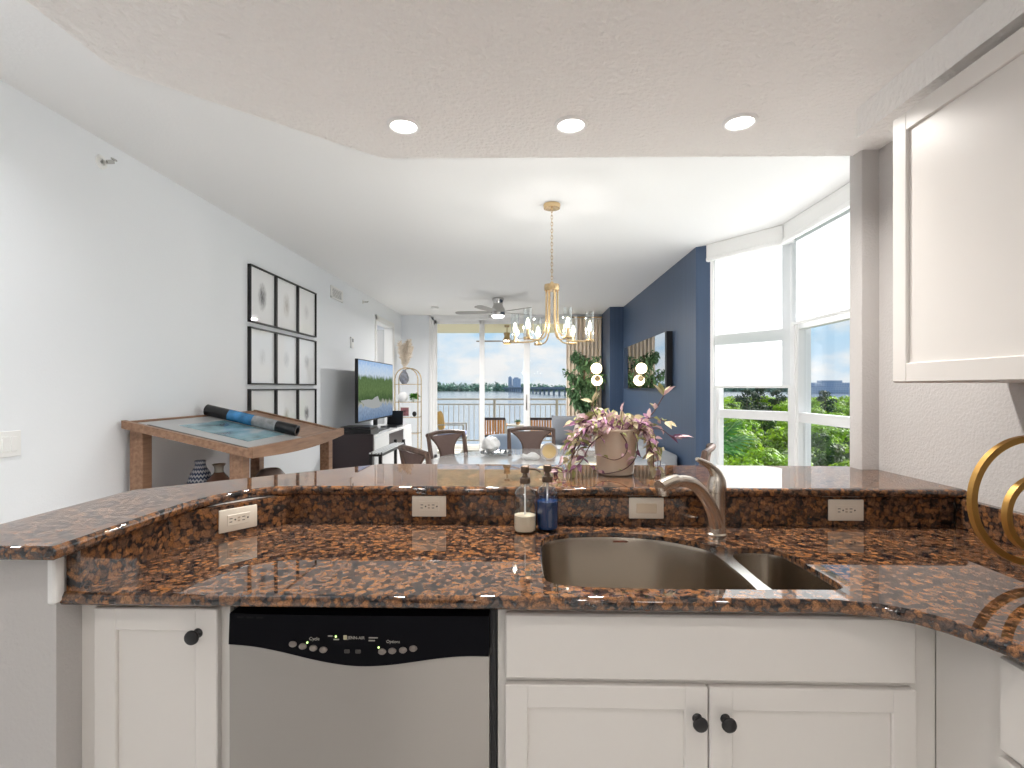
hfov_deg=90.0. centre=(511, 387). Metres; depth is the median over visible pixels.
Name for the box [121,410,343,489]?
table
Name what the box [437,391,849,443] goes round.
water surface
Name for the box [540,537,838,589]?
sink
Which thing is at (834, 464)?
tree
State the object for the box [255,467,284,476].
bowl
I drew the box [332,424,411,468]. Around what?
unit
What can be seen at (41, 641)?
wall
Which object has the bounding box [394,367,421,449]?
shelf
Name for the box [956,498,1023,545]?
backsplash
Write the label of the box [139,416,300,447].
print
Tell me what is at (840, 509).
receptacle
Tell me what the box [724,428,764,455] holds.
tree
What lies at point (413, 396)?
plant
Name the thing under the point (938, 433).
wall
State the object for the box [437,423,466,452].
lounge chair
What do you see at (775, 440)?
tree
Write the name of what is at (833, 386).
hotel
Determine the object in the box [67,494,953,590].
backsplash
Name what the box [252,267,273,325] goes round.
print
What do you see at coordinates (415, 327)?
wall
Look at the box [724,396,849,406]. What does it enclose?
canopy
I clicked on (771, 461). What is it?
tree
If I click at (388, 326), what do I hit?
door
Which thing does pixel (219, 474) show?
vase
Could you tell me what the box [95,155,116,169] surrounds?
sprinkler
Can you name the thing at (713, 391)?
trim
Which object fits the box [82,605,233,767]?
base cabinet
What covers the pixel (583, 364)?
ficus tree
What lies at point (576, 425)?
throw pillow
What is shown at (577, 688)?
base cabinet
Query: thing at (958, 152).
upper cabinet
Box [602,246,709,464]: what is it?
wall
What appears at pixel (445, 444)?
dining chair
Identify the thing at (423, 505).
receptacle
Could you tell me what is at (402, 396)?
vase
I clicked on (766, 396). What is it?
tree
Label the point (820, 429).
tree
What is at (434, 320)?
door
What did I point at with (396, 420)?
laptop
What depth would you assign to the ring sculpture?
1.23 m
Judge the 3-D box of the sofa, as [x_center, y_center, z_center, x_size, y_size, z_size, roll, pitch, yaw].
[1.234,0.940,7.031,1.150,0.660,3.120,0,0,1]
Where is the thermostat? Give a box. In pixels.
[350,337,353,347]
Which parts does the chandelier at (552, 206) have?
arm, arm, arm, chain, arm, arm, arm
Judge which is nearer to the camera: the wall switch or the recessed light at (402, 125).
the recessed light at (402, 125)
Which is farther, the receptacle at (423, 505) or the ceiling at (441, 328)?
the ceiling at (441, 328)
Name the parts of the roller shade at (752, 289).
rail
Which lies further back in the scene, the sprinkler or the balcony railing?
the balcony railing
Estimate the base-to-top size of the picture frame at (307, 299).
0.487 m
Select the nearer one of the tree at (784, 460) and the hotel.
the tree at (784, 460)
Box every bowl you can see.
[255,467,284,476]
[540,443,557,460]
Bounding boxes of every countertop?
[0,464,966,559]
[60,494,1023,662]
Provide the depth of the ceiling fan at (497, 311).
7.73 m
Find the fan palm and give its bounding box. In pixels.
[724,419,757,457]
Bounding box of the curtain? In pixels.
[564,317,601,415]
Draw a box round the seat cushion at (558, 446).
[556,444,586,449]
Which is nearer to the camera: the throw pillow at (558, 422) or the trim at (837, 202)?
the trim at (837, 202)
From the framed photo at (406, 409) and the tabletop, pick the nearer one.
the tabletop
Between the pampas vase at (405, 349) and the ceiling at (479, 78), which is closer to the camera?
the ceiling at (479, 78)
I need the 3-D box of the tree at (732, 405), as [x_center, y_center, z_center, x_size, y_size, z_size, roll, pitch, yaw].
[57.797,6.919,129.064,7.967,6.358,6.999,0,0,41]
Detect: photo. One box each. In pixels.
[400,406,409,416]
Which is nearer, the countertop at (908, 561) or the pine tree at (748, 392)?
the countertop at (908, 561)
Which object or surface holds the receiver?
on the unit
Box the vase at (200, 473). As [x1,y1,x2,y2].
[186,460,211,483]
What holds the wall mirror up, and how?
attached to the wall at (678, 301)
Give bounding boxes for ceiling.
[0,0,849,314]
[25,0,986,158]
[437,324,565,332]
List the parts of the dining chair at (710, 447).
post, crest rail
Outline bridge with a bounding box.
[503,387,565,394]
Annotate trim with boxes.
[48,557,63,603]
[706,225,794,261]
[710,261,716,465]
[782,182,849,243]
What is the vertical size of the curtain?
2.679 m
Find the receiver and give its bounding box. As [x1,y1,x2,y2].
[340,425,378,433]
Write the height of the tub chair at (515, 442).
0.700 m
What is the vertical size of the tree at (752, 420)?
5.895 m
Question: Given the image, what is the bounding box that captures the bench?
[369,439,404,464]
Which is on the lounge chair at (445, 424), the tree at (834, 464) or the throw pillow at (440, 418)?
the throw pillow at (440, 418)
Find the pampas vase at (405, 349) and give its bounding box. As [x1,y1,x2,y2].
[396,338,413,383]
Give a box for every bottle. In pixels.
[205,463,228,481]
[514,465,540,533]
[536,464,562,531]
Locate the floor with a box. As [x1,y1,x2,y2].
[437,444,543,453]
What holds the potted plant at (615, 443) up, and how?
on the countertop at (55, 534)
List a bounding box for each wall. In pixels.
[0,80,400,523]
[0,495,955,767]
[401,315,601,460]
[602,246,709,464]
[850,141,1023,512]
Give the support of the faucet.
on the countertop at (908, 561)
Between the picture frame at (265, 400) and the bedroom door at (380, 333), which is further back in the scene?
the bedroom door at (380, 333)
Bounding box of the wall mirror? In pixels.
[624,331,672,387]
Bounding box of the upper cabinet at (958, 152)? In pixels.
[893,26,1023,382]
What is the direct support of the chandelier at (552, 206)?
hanging from the ceiling at (412, 235)
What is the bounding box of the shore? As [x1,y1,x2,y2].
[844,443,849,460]
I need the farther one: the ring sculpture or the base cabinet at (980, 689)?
the ring sculpture
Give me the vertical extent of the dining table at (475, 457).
0.750 m
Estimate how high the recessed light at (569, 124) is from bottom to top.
0.010 m
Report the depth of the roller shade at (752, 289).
4.59 m
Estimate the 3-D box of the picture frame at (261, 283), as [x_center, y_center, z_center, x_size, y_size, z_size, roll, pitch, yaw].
[-2.201,-0.801,4.521,0.030,0.487,0.447,0,0,1]
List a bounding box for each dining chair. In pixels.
[398,445,431,463]
[425,429,467,458]
[507,426,555,448]
[699,443,715,464]
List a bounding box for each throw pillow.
[437,411,444,429]
[552,415,576,443]
[573,412,592,444]
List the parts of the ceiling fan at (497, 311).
blade, blade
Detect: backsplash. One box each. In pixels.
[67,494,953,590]
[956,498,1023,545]
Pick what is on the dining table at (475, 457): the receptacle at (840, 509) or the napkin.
the napkin
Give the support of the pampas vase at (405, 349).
on the shelf
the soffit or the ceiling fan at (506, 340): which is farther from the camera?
the ceiling fan at (506, 340)
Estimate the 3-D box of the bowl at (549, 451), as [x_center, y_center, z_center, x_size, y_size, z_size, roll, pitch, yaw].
[0.316,0.542,4.353,0.148,0.154,0.062,0,0,1]
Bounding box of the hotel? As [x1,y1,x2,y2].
[811,380,849,393]
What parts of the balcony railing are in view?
post, rail, rail, post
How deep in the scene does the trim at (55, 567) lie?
1.12 m
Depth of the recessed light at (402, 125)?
1.88 m
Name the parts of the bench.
leg, leg, frame, leg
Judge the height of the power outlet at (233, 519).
0.070 m
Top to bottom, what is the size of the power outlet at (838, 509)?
0.070 m
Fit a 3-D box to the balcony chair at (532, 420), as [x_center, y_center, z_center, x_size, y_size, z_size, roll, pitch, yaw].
[0.671,1.022,11.459,0.600,0.755,0.655,0,0,1]
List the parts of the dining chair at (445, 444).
post, edge moulding, crest rail, cane panel, edge moulding, post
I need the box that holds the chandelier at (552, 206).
[511,201,593,345]
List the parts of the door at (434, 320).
panel, panel, panel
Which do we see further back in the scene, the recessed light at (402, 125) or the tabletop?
the tabletop
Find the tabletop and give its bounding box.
[121,410,336,457]
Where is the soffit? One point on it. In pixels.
(993, 22)
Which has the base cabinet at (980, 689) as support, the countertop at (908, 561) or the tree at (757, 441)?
the countertop at (908, 561)
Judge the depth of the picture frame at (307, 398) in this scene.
5.46 m
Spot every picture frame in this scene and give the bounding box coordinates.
[247,264,276,327]
[247,326,276,384]
[247,389,276,413]
[277,276,297,332]
[277,332,297,384]
[277,389,297,418]
[297,285,316,336]
[298,337,316,384]
[298,389,316,423]
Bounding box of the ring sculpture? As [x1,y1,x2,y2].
[966,435,1023,564]
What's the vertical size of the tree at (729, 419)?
5.659 m
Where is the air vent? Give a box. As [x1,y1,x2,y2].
[330,285,342,302]
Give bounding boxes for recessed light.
[387,116,420,134]
[554,115,587,133]
[722,112,758,131]
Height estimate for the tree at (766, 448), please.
3.775 m
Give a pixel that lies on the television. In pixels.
(373, 380)
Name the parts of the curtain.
rod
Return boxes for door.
[375,314,393,423]
[377,330,383,423]
[429,315,572,457]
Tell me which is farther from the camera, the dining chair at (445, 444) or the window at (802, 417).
the dining chair at (445, 444)
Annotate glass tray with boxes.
[480,449,511,455]
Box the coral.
[481,436,499,452]
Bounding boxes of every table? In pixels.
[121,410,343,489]
[423,449,665,464]
[507,424,523,426]
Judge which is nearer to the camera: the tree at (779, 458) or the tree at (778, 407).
the tree at (779, 458)
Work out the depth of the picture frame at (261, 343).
4.51 m
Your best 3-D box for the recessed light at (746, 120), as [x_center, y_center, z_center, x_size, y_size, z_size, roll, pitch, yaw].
[0.830,-0.965,1.863,0.124,0.010,0.124,0,0,1]
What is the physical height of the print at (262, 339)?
0.463 m
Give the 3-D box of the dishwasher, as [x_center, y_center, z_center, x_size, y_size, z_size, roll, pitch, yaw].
[-0.337,0.926,1.416,0.614,0.848,0.565,0,0,1]
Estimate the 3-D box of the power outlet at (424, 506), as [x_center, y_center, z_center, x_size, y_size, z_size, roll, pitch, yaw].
[-0.279,0.398,1.724,0.115,0.070,0.008,0,0,1]
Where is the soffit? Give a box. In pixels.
[857,0,1023,137]
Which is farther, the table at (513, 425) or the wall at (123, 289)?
the table at (513, 425)
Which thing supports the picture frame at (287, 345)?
attached to the wall at (123, 289)
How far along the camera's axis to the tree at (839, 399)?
154.81 m
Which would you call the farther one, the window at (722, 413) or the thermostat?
the thermostat
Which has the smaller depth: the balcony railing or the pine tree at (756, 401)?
the balcony railing
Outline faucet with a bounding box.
[654,457,727,536]
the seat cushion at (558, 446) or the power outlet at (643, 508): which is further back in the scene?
the seat cushion at (558, 446)
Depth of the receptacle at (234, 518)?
1.59 m
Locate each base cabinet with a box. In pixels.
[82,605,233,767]
[498,557,934,767]
[936,630,1023,767]
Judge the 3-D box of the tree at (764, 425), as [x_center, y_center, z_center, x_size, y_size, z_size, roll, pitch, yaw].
[37.251,7.261,80.095,6.197,5.668,7.054,0,0,-7]
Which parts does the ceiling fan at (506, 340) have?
blade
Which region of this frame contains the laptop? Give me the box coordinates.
[381,411,402,427]
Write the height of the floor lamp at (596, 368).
1.792 m
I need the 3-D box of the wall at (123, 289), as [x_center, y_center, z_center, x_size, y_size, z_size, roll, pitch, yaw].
[-2.310,0.000,3.585,0.140,2.740,12.450,0,0,1]
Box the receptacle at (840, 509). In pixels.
[836,505,856,514]
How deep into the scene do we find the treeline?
1612.37 m
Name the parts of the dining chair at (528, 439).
post, edge moulding, cane panel, crest rail, edge moulding, post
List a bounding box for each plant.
[410,393,419,401]
[538,382,693,477]
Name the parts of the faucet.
spout, lever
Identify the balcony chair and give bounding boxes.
[485,417,507,436]
[530,418,551,436]
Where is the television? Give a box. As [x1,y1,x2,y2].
[355,358,392,431]
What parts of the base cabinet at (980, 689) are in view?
door, drawer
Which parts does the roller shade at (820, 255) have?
rail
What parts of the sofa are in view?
backrest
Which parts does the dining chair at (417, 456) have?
post, cane panel, crest rail, post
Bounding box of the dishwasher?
[229,607,497,767]
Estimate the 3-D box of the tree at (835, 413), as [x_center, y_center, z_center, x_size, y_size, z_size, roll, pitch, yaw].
[58.830,7.293,95.804,5.853,5.597,5.907,0,0,-40]
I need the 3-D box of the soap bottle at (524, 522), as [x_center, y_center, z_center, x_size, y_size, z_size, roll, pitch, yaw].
[0.043,0.350,1.626,0.075,0.209,0.071,0,0,-31]
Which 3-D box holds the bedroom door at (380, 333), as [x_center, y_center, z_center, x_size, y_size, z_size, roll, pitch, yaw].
[-2.542,0.165,9.027,0.560,2.390,0.110,0,0,1]
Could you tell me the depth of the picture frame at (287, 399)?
5.00 m
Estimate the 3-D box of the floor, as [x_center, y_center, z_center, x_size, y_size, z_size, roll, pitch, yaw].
[-1.114,1.485,11.282,7.200,0.170,3.000,0,0,1]
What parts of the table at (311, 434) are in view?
leg, leg, leg, leg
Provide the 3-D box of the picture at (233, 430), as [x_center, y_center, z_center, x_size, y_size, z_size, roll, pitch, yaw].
[-1.830,0.279,3.388,0.430,0.099,0.480,0,0,1]
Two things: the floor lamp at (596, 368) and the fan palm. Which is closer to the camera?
the floor lamp at (596, 368)
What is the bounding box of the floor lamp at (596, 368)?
[591,363,601,418]
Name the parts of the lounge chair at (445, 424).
arm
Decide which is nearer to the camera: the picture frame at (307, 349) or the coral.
the coral
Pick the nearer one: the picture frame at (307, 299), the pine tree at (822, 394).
the picture frame at (307, 299)
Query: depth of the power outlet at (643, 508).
1.70 m
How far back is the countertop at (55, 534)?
1.71 m
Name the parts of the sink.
bowl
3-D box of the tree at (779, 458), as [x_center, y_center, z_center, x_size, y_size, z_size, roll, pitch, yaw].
[23.614,7.697,44.923,7.598,4.784,4.504,0,0,-18]
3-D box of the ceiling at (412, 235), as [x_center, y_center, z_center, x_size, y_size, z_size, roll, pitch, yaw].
[0.074,-1.460,3.524,4.830,0.180,12.450,0,0,1]
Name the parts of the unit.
panel, door, door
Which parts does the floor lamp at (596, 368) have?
globe, globe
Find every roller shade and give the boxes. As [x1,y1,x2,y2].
[714,243,790,387]
[791,208,849,325]
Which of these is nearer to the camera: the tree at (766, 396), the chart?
the chart
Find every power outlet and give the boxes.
[219,504,256,533]
[412,496,445,516]
[629,497,663,518]
[828,499,863,520]
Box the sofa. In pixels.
[556,439,676,464]
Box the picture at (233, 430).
[179,420,283,440]
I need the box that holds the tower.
[508,376,520,390]
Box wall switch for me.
[0,430,20,457]
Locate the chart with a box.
[203,404,299,435]
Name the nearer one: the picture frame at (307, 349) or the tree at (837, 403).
the picture frame at (307, 349)
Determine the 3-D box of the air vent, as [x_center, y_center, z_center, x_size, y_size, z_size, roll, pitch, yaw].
[-2.164,-1.160,6.327,0.012,0.150,0.400,0,0,1]
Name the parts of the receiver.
lid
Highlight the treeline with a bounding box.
[437,381,787,391]
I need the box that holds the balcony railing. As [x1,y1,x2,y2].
[437,398,565,440]
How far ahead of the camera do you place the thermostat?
6.83 m
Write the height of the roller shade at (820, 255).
0.818 m
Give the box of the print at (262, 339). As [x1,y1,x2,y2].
[252,329,273,382]
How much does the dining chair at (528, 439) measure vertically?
0.967 m
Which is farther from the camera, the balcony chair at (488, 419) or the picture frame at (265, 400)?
the balcony chair at (488, 419)
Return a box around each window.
[717,243,810,465]
[796,312,849,465]
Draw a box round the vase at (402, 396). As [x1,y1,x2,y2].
[398,392,407,401]
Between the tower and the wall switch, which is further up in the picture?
the tower
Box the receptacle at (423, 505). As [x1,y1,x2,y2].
[419,501,438,510]
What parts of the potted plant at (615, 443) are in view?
stem, pot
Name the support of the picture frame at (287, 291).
attached to the wall at (123, 289)
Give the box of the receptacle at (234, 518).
[227,511,249,525]
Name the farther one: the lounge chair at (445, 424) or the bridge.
the bridge
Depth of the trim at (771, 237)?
4.56 m
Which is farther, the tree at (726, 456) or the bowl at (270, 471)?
the tree at (726, 456)
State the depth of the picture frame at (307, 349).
5.46 m
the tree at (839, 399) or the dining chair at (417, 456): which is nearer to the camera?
the dining chair at (417, 456)
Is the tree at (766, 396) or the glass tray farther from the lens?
the tree at (766, 396)
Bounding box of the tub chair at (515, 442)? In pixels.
[488,434,521,449]
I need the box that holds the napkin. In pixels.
[522,452,539,459]
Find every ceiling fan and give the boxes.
[455,297,531,318]
[476,325,523,344]
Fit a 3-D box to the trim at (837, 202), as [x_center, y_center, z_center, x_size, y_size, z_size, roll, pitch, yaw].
[2.290,-1.288,3.214,0.125,0.165,2.142,0,0,1]
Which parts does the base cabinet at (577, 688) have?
door, knob, drawer, knob, door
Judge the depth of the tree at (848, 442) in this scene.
69.39 m
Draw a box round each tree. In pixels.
[562,350,606,414]
[724,418,746,426]
[724,418,767,423]
[724,421,763,448]
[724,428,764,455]
[724,448,739,459]
[724,451,777,465]
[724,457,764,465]
[726,403,748,409]
[729,420,777,432]
[731,389,761,410]
[741,449,811,465]
[745,388,768,410]
[750,395,772,404]
[752,428,787,452]
[756,447,779,464]
[764,442,847,465]
[765,389,787,410]
[772,403,787,411]
[772,458,812,465]
[777,421,815,427]
[783,432,831,448]
[811,399,819,407]
[811,407,825,413]
[811,424,849,443]
[813,401,840,407]
[816,390,838,412]
[819,435,849,452]
[825,405,849,415]
[829,412,843,428]
[829,463,849,465]
[830,395,849,407]
[832,434,849,448]
[838,459,849,466]

